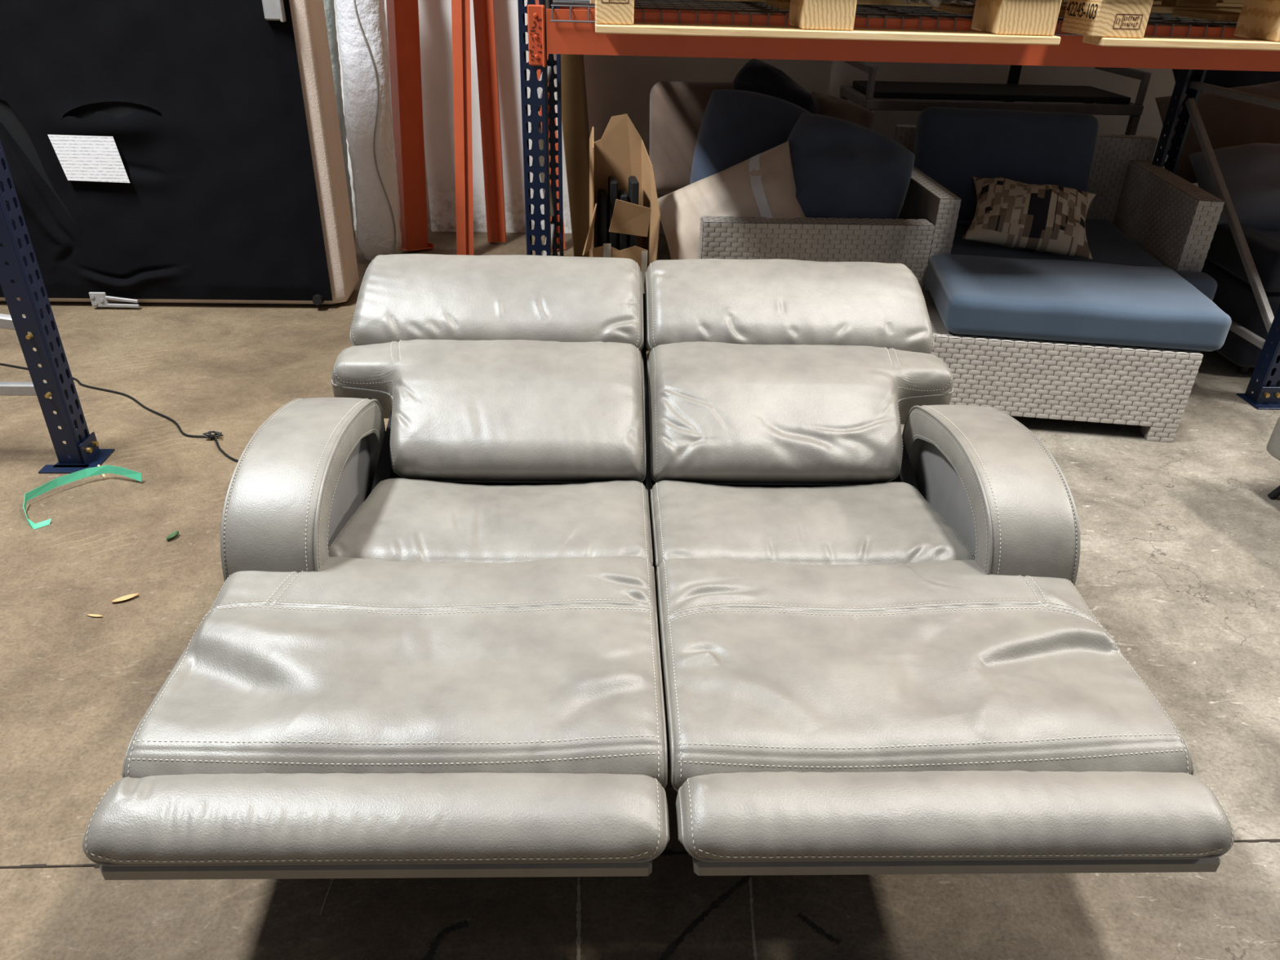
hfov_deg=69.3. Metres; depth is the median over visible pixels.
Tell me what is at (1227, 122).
pillow
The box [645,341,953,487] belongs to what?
lumbar cushion
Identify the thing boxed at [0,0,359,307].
sofa
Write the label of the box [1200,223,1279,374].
sofa
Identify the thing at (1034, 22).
wooden pallet
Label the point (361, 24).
roll
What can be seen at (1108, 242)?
seat cushion
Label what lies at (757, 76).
pillow
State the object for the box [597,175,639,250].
packed parts
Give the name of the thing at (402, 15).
beam
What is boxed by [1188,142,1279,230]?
pillow
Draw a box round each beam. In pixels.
[386,0,433,251]
[451,0,473,255]
[472,0,506,242]
[534,0,565,250]
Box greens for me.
[166,530,178,541]
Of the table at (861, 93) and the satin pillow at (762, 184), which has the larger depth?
the table at (861, 93)
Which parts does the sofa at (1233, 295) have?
arm, leg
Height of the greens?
0.013 m
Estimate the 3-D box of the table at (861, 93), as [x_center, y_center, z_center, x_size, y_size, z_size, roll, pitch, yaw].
[1.729,-1.674,4.790,1.360,1.100,0.520,0,30,-3]
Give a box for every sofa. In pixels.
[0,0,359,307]
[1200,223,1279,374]
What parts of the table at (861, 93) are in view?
rail, rail, rail, corner post, rail, post, rail, rail, leg, corner post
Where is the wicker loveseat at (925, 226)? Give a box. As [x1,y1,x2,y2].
[697,166,961,290]
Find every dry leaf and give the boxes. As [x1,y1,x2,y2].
[86,613,102,617]
[111,593,138,603]
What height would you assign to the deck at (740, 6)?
0.042 m
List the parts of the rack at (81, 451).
foot plate, foot plate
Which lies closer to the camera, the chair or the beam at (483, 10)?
the chair
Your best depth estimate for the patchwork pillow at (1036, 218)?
3.69 m
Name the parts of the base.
panel, leg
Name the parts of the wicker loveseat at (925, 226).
arm panel, panel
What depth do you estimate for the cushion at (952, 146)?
3.92 m
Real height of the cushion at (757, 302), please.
0.221 m
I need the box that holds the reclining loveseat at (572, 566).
[82,253,1234,879]
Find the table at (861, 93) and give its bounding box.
[840,61,1151,135]
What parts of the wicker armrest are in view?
panel, arm panel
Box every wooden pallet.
[590,0,1062,44]
[1057,0,1279,50]
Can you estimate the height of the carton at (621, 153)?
0.890 m
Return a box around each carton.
[552,0,589,257]
[582,114,660,293]
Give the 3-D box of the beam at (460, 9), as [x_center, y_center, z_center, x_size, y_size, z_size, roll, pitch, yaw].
[-0.865,-2.363,4.445,0.091,2.504,0.555,4,30,4]
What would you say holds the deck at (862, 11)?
on the rack at (545, 37)
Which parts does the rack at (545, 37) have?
foot plate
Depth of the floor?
2.06 m
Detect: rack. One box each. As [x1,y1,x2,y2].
[0,140,115,473]
[517,0,1279,409]
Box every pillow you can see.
[657,141,805,259]
[689,88,811,184]
[733,58,819,114]
[786,112,915,219]
[810,91,875,128]
[961,176,1096,259]
[1155,80,1279,183]
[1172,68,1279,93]
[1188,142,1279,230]
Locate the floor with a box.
[0,230,1279,959]
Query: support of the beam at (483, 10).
on the floor
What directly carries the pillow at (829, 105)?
on the pillow at (757, 76)
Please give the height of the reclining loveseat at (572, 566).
0.713 m
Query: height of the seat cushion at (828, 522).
0.140 m
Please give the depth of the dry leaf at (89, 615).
2.25 m
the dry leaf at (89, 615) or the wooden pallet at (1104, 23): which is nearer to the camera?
the dry leaf at (89, 615)
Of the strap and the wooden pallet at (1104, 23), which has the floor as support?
the strap
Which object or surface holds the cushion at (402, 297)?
on the reclining loveseat at (572, 566)
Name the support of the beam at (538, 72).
on the floor
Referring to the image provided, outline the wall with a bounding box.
[333,0,1198,235]
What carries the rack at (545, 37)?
on the floor
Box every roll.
[323,0,355,243]
[334,0,401,262]
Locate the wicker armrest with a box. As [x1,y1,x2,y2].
[893,124,1224,271]
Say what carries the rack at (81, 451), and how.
on the floor
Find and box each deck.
[550,0,795,26]
[853,4,1083,35]
[1143,12,1253,39]
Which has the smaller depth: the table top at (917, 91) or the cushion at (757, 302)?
the cushion at (757, 302)
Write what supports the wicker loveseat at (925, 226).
on the floor
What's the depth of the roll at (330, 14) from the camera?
4.44 m
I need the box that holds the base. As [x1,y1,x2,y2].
[921,290,1203,442]
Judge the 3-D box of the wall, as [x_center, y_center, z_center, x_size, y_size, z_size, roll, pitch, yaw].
[0.783,-3.832,4.126,16.000,5.750,0.200,0,30,-3]
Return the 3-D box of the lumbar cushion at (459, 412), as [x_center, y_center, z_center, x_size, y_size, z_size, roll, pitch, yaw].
[-0.380,-0.158,2.279,0.789,0.282,0.473,1,30,-2]
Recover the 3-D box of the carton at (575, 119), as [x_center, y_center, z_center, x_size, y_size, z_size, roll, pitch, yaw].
[-0.330,-2.122,4.243,0.280,2.300,0.990,0,30,-3]
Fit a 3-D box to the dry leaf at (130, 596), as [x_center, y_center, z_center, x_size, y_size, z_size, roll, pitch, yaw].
[-1.284,0.296,2.311,0.060,0.008,0.019,-14,34,-26]
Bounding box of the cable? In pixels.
[0,363,238,462]
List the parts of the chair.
seat, leg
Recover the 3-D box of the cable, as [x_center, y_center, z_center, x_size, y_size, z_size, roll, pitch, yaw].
[-1.755,-0.252,3.217,1.761,0.024,0.118,18,34,25]
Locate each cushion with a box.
[328,477,651,563]
[331,339,645,485]
[351,253,644,351]
[644,258,933,353]
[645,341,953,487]
[649,81,734,193]
[649,480,975,579]
[912,106,1098,221]
[924,253,1231,351]
[951,218,1164,266]
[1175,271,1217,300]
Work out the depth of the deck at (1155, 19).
2.86 m
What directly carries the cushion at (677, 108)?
on the seat cushion
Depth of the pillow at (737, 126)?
3.78 m
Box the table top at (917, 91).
[852,80,1130,103]
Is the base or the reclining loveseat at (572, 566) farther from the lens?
the base
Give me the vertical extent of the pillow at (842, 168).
0.542 m
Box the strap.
[22,465,142,529]
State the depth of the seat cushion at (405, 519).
1.94 m
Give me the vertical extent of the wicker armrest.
0.705 m
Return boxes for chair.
[1266,416,1279,499]
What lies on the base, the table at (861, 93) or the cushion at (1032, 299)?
the cushion at (1032, 299)

